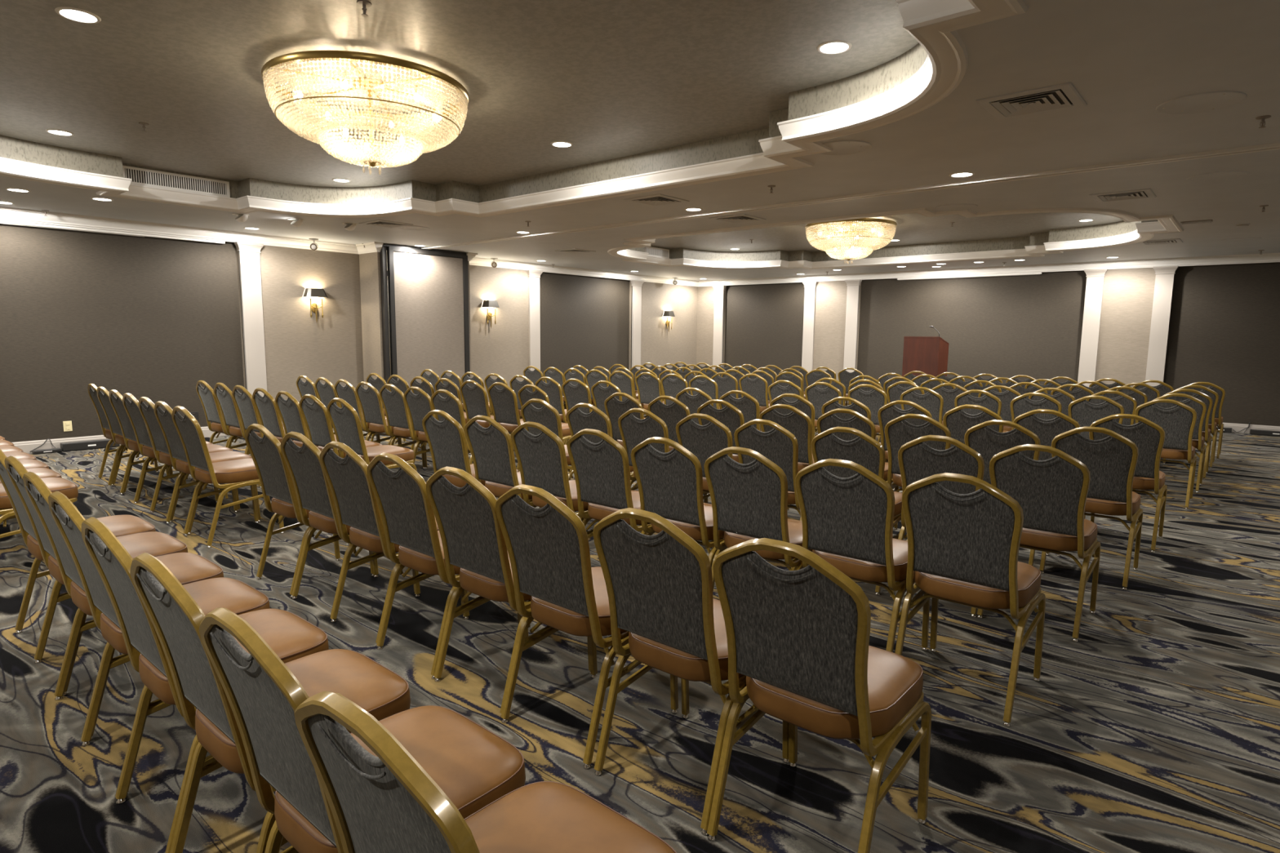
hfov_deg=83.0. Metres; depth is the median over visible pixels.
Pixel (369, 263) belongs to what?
pilasters
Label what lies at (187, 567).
banquet chair
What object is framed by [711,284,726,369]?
trim
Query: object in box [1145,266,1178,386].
pilaster
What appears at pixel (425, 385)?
banquet chair
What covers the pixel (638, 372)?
banquet chair
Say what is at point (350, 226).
light
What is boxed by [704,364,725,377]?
banquet chair
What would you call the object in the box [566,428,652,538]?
banquet chair
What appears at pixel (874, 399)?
banquet chair
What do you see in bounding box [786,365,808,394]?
banquet chair
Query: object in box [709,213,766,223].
ceiling vent
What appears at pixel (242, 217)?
light
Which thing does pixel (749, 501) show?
banquet chair
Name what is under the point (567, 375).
banquet chair
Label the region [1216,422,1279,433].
baseboard
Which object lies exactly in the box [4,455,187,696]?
banquet chair
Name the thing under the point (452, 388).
banquet chair
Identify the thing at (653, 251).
ceiling vent
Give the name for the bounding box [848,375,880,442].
banquet chair
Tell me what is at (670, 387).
banquet chair
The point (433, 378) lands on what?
banquet chair
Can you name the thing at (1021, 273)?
projection screen
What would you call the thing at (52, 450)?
rack
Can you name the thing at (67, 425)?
power outlet
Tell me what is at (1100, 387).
banquet chair
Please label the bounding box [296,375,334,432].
banquet chair
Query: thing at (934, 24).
trim
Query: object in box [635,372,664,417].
banquet chair
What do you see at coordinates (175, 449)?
banquet chair
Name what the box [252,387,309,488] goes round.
banquet chair
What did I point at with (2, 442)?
banquet chair
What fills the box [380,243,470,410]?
wall
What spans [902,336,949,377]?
lectern
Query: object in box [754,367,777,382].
banquet chair
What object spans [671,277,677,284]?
spotlight
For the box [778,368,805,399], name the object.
banquet chair
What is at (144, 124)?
sprinkler head
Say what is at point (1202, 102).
cover plate
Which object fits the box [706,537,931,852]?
banquet chair
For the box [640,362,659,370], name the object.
banquet chair
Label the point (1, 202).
recessed light
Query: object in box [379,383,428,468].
banquet chair
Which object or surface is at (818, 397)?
banquet chair
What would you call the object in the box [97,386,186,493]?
banquet chair
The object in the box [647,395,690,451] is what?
banquet chair
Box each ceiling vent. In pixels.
[122,165,230,197]
[358,219,413,227]
[555,248,595,253]
[623,193,689,206]
[644,246,669,258]
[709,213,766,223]
[975,81,1087,119]
[1088,188,1156,202]
[1138,238,1182,244]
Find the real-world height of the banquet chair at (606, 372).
0.943 m
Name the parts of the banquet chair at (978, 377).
backrest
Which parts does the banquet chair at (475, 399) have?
backrest, seat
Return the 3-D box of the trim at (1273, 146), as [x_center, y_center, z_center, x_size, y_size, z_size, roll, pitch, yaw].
[1.375,-2.238,7.347,12.560,0.024,0.115,7,10,40]
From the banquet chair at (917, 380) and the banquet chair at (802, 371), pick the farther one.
the banquet chair at (802, 371)
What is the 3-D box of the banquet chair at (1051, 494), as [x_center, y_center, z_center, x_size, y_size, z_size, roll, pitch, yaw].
[2.085,0.532,3.741,0.461,0.943,0.569,7,9,40]
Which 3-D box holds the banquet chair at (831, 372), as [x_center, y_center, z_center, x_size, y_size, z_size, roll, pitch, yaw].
[3.243,-0.560,12.400,0.461,0.943,0.569,7,9,40]
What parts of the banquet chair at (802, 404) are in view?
backrest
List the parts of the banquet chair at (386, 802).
backrest, frame, seat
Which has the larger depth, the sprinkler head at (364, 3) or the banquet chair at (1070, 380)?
the banquet chair at (1070, 380)
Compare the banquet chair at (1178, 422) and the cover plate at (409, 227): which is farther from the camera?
the cover plate at (409, 227)
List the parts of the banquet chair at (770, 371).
frame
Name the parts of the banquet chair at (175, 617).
backrest, leg, frame, leg, seat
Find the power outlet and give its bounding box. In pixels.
[62,420,72,431]
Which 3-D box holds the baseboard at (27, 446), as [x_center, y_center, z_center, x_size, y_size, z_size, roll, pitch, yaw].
[-3.757,-0.161,11.849,0.638,0.144,16.450,7,10,40]
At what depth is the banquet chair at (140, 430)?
5.89 m
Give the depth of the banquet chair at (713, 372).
11.22 m
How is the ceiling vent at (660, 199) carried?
in the ceiling
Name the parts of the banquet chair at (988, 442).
backrest, frame, leg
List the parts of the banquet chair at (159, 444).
backrest, frame, leg, leg, seat, leg, leg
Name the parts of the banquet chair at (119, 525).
frame, backrest, leg, seat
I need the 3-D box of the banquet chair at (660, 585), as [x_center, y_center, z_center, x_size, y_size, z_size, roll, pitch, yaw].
[0.173,0.687,2.367,0.461,0.943,0.569,7,10,40]
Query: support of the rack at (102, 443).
on the floor
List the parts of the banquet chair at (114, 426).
backrest, frame, leg, seat, leg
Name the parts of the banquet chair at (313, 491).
leg, backrest, frame, seat, leg, leg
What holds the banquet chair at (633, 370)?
on the floor
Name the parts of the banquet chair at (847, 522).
backrest, frame, seat, leg, leg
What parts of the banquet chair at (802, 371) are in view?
frame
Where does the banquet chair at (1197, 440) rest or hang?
on the floor
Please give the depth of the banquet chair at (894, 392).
8.49 m
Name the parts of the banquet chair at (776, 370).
backrest, frame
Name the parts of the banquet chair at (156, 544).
frame, backrest, leg, leg, seat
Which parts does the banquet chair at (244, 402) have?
backrest, frame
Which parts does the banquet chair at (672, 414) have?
backrest, frame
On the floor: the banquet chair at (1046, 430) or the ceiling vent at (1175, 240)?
the banquet chair at (1046, 430)
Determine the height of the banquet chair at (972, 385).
0.943 m
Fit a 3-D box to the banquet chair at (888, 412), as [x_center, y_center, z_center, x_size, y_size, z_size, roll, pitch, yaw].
[2.297,0.233,6.098,0.461,0.943,0.569,7,10,40]
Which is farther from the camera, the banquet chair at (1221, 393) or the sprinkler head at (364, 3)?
the banquet chair at (1221, 393)
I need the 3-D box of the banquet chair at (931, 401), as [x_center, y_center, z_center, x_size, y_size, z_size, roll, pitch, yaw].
[3.063,0.036,7.710,0.461,0.943,0.569,7,10,40]
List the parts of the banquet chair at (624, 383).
backrest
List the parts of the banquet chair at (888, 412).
seat, backrest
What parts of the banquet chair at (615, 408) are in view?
seat, backrest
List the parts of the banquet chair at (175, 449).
backrest, frame, leg, leg, seat, leg, leg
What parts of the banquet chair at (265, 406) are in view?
backrest, frame, seat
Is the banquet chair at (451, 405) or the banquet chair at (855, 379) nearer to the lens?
the banquet chair at (451, 405)
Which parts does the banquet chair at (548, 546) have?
leg, backrest, frame, seat, leg, leg, leg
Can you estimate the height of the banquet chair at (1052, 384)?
0.943 m
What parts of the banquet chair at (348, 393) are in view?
backrest, frame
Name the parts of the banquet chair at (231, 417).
backrest, frame, leg, seat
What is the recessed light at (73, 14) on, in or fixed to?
in the ceiling
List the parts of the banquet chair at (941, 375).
backrest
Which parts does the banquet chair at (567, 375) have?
backrest, frame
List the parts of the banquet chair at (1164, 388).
backrest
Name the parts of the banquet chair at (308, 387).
backrest, frame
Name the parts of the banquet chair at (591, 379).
backrest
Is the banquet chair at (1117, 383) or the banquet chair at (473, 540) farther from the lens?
the banquet chair at (1117, 383)
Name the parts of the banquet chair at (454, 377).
backrest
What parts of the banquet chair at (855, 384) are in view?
backrest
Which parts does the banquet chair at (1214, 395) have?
frame, backrest, seat, leg, leg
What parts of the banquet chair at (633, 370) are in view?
frame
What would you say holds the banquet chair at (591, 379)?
on the floor
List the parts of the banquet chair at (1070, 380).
backrest, frame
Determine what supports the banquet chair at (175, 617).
on the floor
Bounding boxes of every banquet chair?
[0,439,14,446]
[0,444,23,453]
[0,448,155,660]
[0,467,62,483]
[0,477,78,538]
[4,451,36,459]
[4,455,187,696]
[18,459,48,468]
[22,471,223,740]
[48,491,270,796]
[81,516,328,852]
[87,383,173,485]
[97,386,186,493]
[108,389,202,502]
[122,392,219,511]
[130,552,410,852]
[138,396,239,522]
[154,400,261,534]
[171,405,284,547]
[195,380,251,456]
[198,607,525,852]
[213,382,283,453]
[231,385,284,487]
[244,423,374,597]
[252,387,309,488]
[275,391,337,447]
[280,431,419,619]
[293,691,676,852]
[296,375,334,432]
[298,394,382,457]
[314,377,377,439]
[319,440,465,647]
[327,397,417,471]
[333,379,399,444]
[355,381,424,468]
[366,373,405,442]
[366,452,520,679]
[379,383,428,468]
[386,374,426,450]
[404,386,468,463]
[409,376,471,453]
[420,368,464,410]
[422,409,518,487]
[426,466,590,718]
[431,389,472,464]
[434,377,491,424]
[440,370,466,412]
[460,380,500,427]
[461,371,493,415]
[464,415,532,502]
[484,373,519,436]
[487,382,524,471]
[495,484,678,769]
[509,374,562,422]
[511,421,593,534]
[517,384,571,440]
[520,398,573,480]
[523,365,565,408]
[534,376,568,444]
[543,367,566,408]
[561,378,617,444]
[563,368,593,404]
[566,403,638,490]
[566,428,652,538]
[569,364,588,386]
[585,369,608,406]
[591,366,611,381]
[591,380,644,418]
[592,507,789,835]
[604,392,644,447]
[608,364,647,415]
[608,370,648,417]
[612,367,638,399]
[617,408,707,503]
[630,364,648,392]
[631,436,724,567]
[634,368,657,377]
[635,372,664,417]
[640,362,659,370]
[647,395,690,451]
[651,365,672,394]
[658,369,682,401]
[660,363,679,373]
[660,373,688,404]
[671,361,690,371]
[675,366,696,378]
[675,387,713,424]
[675,413,733,499]
[682,364,702,375]
[684,370,706,395]
[688,375,719,408]
[693,362,712,371]
[696,368,719,378]
[697,399,744,462]
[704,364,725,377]
[704,446,812,591]
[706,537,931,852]
[711,372,738,405]
[715,363,733,370]
[719,390,761,431]
[720,368,761,427]
[728,366,751,375]
[733,418,801,570]
[737,364,757,373]
[738,373,769,413]
[747,370,773,403]
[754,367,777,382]
[759,404,813,510]
[761,364,782,375]
[768,380,817,434]
[769,393,815,439]
[774,371,817,432]
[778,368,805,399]
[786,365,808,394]
[795,458,929,652]
[804,382,841,435]
[805,368,831,386]
[811,426,906,595]
[813,366,847,405]
[814,377,845,431]
[817,408,898,529]
[821,396,888,462]
[838,367,863,405]
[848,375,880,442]
[848,379,883,391]
[848,384,887,435]
[875,373,905,435]
[877,400,932,488]
[880,376,915,443]
[884,413,951,493]
[886,381,924,409]
[888,435,984,617]
[894,472,1045,727]
[900,386,943,423]
[903,370,931,380]
[911,374,942,386]
[920,377,955,393]
[931,382,970,425]
[936,372,964,382]
[942,404,1004,448]
[949,375,982,387]
[954,389,1008,432]
[964,380,1001,397]
[964,419,1048,566]
[973,373,1002,386]
[977,385,1021,431]
[977,444,1100,642]
[985,377,1021,392]
[1005,374,1039,388]
[1008,382,1048,398]
[1010,392,1062,430]
[1013,408,1085,519]
[1024,378,1061,395]
[1028,387,1075,416]
[1039,426,1142,590]
[1044,376,1078,390]
[1050,383,1094,399]
[1067,395,1124,439]
[1069,380,1109,393]
[1084,413,1167,552]
[1086,390,1137,425]
[1088,377,1125,390]
[1102,386,1147,424]
[1115,382,1159,401]
[1132,380,1173,396]
[1132,399,1196,509]
[1153,393,1206,492]
[1159,388,1213,479]
[1162,385,1218,468]
[1186,382,1225,459]
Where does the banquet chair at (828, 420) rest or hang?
on the floor
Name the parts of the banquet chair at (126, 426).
frame, backrest, leg, seat, leg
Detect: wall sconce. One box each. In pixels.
[303,288,327,321]
[481,300,499,328]
[662,311,675,332]
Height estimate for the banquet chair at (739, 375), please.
0.943 m
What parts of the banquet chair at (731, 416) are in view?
backrest, frame, seat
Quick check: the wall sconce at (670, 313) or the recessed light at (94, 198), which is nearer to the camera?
the recessed light at (94, 198)
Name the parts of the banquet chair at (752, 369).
backrest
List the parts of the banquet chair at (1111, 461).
leg, backrest, frame, seat, leg, leg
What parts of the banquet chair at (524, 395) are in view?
backrest, seat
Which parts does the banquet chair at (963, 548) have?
leg, leg, backrest, frame, seat, leg, leg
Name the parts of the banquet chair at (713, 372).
backrest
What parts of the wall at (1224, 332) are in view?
fabric panel, fabric panel, fabric panel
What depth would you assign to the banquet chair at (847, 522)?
3.07 m
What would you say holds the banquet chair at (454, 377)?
on the floor
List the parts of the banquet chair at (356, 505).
leg, backrest, frame, leg, seat, leg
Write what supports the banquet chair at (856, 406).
on the floor
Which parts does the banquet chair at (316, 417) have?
backrest, frame, seat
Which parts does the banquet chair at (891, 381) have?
backrest, frame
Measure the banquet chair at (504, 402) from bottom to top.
0.943 m
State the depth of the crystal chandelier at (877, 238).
10.02 m
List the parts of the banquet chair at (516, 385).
backrest, frame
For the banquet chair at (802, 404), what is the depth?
6.40 m
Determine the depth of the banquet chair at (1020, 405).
6.88 m
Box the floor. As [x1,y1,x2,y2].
[0,404,1279,852]
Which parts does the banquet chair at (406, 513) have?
leg, backrest, frame, seat, leg, leg, leg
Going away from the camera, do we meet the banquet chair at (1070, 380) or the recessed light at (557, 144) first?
the recessed light at (557, 144)
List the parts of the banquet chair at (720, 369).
backrest, frame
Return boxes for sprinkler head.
[138,122,149,131]
[356,0,371,17]
[768,185,775,193]
[1255,115,1271,128]
[1259,204,1268,212]
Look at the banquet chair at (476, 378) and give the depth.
9.44 m
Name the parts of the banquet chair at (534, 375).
backrest, frame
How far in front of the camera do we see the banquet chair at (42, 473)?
4.74 m
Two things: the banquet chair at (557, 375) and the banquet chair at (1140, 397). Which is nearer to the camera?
the banquet chair at (1140, 397)
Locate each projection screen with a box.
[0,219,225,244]
[897,271,1041,279]
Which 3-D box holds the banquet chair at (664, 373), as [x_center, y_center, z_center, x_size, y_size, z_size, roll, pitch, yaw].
[0.599,-0.392,10.864,0.461,0.943,0.569,7,10,40]
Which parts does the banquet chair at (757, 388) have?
backrest, seat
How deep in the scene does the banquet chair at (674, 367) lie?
12.81 m
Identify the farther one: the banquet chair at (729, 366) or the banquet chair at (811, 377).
the banquet chair at (729, 366)
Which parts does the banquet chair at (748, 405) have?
backrest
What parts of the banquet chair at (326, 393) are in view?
backrest, frame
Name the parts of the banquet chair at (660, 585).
leg, backrest, frame, leg, seat, leg, leg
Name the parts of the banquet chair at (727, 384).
backrest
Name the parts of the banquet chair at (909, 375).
backrest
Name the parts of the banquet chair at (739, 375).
backrest, frame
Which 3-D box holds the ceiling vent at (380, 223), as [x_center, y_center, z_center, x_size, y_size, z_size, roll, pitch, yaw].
[-3.117,-2.483,8.873,0.464,0.016,0.464,7,10,40]
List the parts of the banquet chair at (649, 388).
backrest, seat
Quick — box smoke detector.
[1235,222,1250,227]
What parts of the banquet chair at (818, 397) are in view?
backrest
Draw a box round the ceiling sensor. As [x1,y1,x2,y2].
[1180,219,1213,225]
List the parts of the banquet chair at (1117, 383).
backrest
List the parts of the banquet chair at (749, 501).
leg, backrest, seat, leg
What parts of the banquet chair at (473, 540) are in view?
leg, backrest, frame, seat, leg, leg, leg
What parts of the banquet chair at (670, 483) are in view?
backrest, seat, leg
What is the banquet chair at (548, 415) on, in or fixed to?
on the floor
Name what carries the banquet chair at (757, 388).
on the floor
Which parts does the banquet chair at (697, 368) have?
backrest, frame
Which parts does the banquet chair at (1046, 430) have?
backrest, frame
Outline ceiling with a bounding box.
[0,0,1279,280]
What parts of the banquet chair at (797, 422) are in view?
backrest, frame, seat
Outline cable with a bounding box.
[31,438,55,451]
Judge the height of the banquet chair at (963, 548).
0.943 m
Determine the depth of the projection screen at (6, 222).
8.70 m
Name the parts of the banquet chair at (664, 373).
backrest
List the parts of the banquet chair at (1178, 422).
backrest, frame, seat, leg, leg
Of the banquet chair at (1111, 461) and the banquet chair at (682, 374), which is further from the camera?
the banquet chair at (682, 374)
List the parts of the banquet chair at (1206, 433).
frame, backrest, seat, leg, leg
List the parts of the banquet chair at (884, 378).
frame, backrest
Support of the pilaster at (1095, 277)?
attached to the wall at (1224, 332)
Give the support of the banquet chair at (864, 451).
on the floor
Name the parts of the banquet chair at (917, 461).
leg, backrest, frame, leg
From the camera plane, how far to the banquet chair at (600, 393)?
8.02 m
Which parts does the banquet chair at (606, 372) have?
frame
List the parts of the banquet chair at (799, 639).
leg, backrest, leg, frame, seat, leg, leg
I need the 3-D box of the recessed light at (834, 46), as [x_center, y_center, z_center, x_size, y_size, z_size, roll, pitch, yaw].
[1.089,-2.126,4.055,0.192,0.006,0.192,7,10,40]
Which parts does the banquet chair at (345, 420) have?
backrest, seat, leg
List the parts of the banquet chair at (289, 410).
backrest, frame, seat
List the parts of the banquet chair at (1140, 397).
frame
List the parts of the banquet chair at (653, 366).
backrest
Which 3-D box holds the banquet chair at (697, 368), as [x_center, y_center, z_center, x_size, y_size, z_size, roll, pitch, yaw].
[1.069,-0.635,12.805,0.461,0.943,0.569,7,9,40]
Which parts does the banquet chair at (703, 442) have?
backrest, frame, seat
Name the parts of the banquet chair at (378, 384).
backrest, frame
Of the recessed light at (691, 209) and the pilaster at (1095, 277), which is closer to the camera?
the recessed light at (691, 209)
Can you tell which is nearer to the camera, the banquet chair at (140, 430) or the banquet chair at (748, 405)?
the banquet chair at (140, 430)
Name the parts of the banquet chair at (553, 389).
backrest, frame, seat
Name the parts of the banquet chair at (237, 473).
backrest, leg, frame, leg, seat, leg, leg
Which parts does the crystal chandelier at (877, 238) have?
stem frame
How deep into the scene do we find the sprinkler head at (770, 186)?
6.39 m
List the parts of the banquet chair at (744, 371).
backrest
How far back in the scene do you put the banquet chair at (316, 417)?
5.88 m
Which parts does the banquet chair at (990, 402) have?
backrest, frame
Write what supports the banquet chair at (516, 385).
on the floor
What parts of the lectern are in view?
panel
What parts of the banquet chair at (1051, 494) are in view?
leg, backrest, frame, seat, leg, leg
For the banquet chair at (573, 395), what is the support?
on the floor
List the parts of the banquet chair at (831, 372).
backrest, frame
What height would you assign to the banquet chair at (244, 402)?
0.943 m
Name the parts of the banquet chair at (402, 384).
backrest, frame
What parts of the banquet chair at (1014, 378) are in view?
backrest, frame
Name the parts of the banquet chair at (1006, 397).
backrest, frame, seat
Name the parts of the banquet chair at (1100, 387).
backrest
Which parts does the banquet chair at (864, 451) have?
backrest, frame, leg, seat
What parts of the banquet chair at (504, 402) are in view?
backrest, frame, seat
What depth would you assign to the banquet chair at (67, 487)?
4.34 m
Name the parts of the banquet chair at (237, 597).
frame, backrest, leg, leg, seat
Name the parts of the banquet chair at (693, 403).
frame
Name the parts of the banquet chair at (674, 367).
backrest, frame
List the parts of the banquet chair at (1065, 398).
frame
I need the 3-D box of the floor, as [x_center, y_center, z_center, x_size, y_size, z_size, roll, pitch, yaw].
[0.859,0.531,7.567,13.530,0.050,17.450,7,10,40]
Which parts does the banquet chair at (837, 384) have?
backrest, frame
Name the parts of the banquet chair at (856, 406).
backrest, frame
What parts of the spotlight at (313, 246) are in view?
globe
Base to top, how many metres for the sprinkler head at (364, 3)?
0.061 m
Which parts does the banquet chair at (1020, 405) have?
backrest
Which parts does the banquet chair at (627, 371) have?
backrest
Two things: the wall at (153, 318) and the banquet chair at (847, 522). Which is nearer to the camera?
the banquet chair at (847, 522)
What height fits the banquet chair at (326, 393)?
0.943 m
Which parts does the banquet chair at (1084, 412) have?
frame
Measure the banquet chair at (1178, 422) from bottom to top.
0.943 m
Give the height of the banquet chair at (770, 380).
0.943 m
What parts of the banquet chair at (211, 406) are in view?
backrest, frame, leg, seat, leg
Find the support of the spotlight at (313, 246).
hanging from the ceiling
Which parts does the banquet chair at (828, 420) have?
backrest, frame, seat, leg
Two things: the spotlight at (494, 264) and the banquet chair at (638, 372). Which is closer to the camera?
the banquet chair at (638, 372)
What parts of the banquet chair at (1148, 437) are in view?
leg, backrest, frame, seat, leg, leg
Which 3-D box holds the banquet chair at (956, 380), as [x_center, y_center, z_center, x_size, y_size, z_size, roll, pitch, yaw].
[4.531,-0.237,9.968,0.461,0.943,0.569,7,9,40]
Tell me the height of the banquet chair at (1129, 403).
0.943 m
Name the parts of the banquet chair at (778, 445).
backrest, frame, seat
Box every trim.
[0,0,1028,217]
[0,206,1279,286]
[234,241,266,396]
[421,142,1279,249]
[526,270,542,370]
[607,207,1183,269]
[630,280,644,369]
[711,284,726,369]
[801,281,817,372]
[843,279,862,403]
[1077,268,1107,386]
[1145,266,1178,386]
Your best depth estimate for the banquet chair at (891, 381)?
9.37 m
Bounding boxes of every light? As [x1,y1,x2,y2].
[0,200,14,204]
[4,187,31,192]
[44,128,74,135]
[54,6,101,23]
[90,197,113,200]
[231,213,248,222]
[244,226,260,229]
[287,217,303,226]
[331,177,351,182]
[342,222,357,231]
[515,231,530,233]
[551,141,573,147]
[684,207,702,211]
[817,40,852,53]
[949,171,974,177]
[1078,218,1093,222]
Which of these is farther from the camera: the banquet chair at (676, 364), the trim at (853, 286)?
the trim at (853, 286)
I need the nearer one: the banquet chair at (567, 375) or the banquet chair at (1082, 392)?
the banquet chair at (1082, 392)
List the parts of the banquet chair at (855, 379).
backrest, frame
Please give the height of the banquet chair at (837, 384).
0.943 m
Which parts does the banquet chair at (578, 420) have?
backrest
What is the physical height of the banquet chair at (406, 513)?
0.943 m
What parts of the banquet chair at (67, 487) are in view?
leg, frame, seat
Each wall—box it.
[0,219,697,442]
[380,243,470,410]
[696,262,1279,426]
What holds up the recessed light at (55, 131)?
in the ceiling
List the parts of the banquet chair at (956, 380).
backrest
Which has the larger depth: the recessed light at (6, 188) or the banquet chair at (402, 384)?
the banquet chair at (402, 384)
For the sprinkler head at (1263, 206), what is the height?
0.061 m
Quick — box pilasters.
[359,252,471,389]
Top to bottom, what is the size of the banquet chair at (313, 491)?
0.943 m
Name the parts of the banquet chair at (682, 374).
backrest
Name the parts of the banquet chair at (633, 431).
leg, backrest, frame, leg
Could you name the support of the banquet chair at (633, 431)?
on the floor
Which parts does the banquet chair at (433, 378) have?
backrest, frame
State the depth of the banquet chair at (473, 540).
2.81 m
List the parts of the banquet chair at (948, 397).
backrest, frame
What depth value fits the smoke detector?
8.19 m
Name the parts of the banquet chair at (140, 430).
backrest, frame, leg, seat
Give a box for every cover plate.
[397,225,430,231]
[819,139,872,155]
[1155,90,1247,114]
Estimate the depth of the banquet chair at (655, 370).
11.85 m
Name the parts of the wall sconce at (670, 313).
lamp shade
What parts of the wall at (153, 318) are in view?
fabric panel, fabric panel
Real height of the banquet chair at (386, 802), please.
0.943 m
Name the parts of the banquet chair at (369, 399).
backrest, leg, frame, seat, leg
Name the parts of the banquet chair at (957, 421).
frame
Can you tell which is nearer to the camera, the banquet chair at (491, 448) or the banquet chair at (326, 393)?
the banquet chair at (491, 448)
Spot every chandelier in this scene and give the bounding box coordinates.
[261,49,468,175]
[804,217,897,263]
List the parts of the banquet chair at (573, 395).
backrest, frame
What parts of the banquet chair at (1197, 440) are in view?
backrest, frame, seat, leg, leg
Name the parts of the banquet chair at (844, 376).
backrest, frame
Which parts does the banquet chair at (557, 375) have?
backrest, frame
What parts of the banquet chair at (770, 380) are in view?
frame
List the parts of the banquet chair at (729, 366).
backrest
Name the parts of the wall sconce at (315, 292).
candle rod, plate, lamp shade, candle rod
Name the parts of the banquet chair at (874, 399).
backrest, frame, seat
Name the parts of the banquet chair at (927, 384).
backrest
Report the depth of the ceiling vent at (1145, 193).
6.62 m
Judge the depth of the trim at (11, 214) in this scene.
11.62 m
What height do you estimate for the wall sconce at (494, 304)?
0.500 m
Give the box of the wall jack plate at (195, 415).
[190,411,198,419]
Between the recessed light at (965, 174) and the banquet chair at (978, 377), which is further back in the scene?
the banquet chair at (978, 377)
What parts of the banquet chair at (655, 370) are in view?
backrest, frame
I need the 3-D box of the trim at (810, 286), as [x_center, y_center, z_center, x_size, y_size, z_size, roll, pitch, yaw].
[3.754,-1.878,16.085,0.339,2.636,0.172,7,10,40]
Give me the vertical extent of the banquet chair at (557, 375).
0.943 m
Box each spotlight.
[308,238,318,250]
[490,257,497,267]
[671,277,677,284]
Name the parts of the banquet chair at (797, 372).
backrest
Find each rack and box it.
[31,448,62,454]
[60,439,119,452]
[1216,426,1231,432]
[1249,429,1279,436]
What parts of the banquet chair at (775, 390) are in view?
backrest, frame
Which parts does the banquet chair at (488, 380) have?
backrest, frame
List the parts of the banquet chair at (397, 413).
leg, backrest, frame, seat, leg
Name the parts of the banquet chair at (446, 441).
backrest, frame, seat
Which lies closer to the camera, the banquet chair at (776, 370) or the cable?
the cable
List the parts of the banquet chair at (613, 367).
backrest, frame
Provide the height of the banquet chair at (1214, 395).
0.943 m
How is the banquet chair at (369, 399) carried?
on the floor
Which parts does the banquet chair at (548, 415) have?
backrest, seat, leg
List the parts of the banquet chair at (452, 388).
backrest, frame, seat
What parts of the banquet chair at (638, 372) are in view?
backrest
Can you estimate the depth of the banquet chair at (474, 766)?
1.46 m
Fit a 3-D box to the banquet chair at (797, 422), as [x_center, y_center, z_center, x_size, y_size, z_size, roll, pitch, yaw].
[1.240,0.277,5.667,0.461,0.943,0.569,7,10,40]
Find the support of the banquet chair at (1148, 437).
on the floor
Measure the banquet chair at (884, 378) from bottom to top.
0.943 m
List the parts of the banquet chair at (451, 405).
backrest, leg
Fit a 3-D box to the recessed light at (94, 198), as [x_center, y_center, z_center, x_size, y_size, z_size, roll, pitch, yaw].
[-5.496,-2.322,7.388,0.192,0.006,0.192,7,10,40]
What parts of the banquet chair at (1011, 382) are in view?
frame, backrest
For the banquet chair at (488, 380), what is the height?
0.943 m
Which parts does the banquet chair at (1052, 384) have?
backrest, frame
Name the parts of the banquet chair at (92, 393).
backrest, frame, leg, seat, leg, leg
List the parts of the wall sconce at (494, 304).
plate, lamp shade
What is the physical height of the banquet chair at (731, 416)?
0.943 m
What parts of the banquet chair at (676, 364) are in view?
frame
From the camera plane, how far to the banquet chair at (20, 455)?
5.36 m
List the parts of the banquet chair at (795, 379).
backrest, frame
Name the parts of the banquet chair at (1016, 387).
backrest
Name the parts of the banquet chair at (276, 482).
leg, backrest, frame, seat, leg, leg, leg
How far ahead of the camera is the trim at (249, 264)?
10.04 m
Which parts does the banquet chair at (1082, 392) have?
backrest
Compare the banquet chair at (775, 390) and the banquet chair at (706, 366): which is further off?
the banquet chair at (706, 366)
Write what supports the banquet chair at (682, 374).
on the floor
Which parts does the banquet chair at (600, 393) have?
backrest, frame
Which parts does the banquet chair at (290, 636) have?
backrest, leg, frame, leg, seat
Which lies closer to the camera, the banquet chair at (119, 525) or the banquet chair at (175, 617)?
the banquet chair at (175, 617)
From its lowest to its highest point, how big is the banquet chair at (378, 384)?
0.943 m
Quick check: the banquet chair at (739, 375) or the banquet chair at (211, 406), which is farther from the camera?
the banquet chair at (739, 375)
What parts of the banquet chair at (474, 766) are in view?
frame, backrest, leg, seat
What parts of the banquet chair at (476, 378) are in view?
backrest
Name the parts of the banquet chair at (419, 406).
backrest, leg, frame, seat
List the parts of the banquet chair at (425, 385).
backrest, frame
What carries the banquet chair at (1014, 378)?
on the floor
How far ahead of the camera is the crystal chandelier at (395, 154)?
4.40 m
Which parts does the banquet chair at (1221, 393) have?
backrest, frame, seat, leg, leg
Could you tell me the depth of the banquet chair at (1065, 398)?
7.53 m
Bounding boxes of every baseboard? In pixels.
[12,403,564,453]
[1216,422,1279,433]
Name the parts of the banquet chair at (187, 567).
frame, backrest, leg, leg, seat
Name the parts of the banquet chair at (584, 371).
frame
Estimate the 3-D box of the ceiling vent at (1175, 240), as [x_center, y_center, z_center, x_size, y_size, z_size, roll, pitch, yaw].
[7.020,-2.489,9.757,0.464,0.016,0.464,7,10,40]

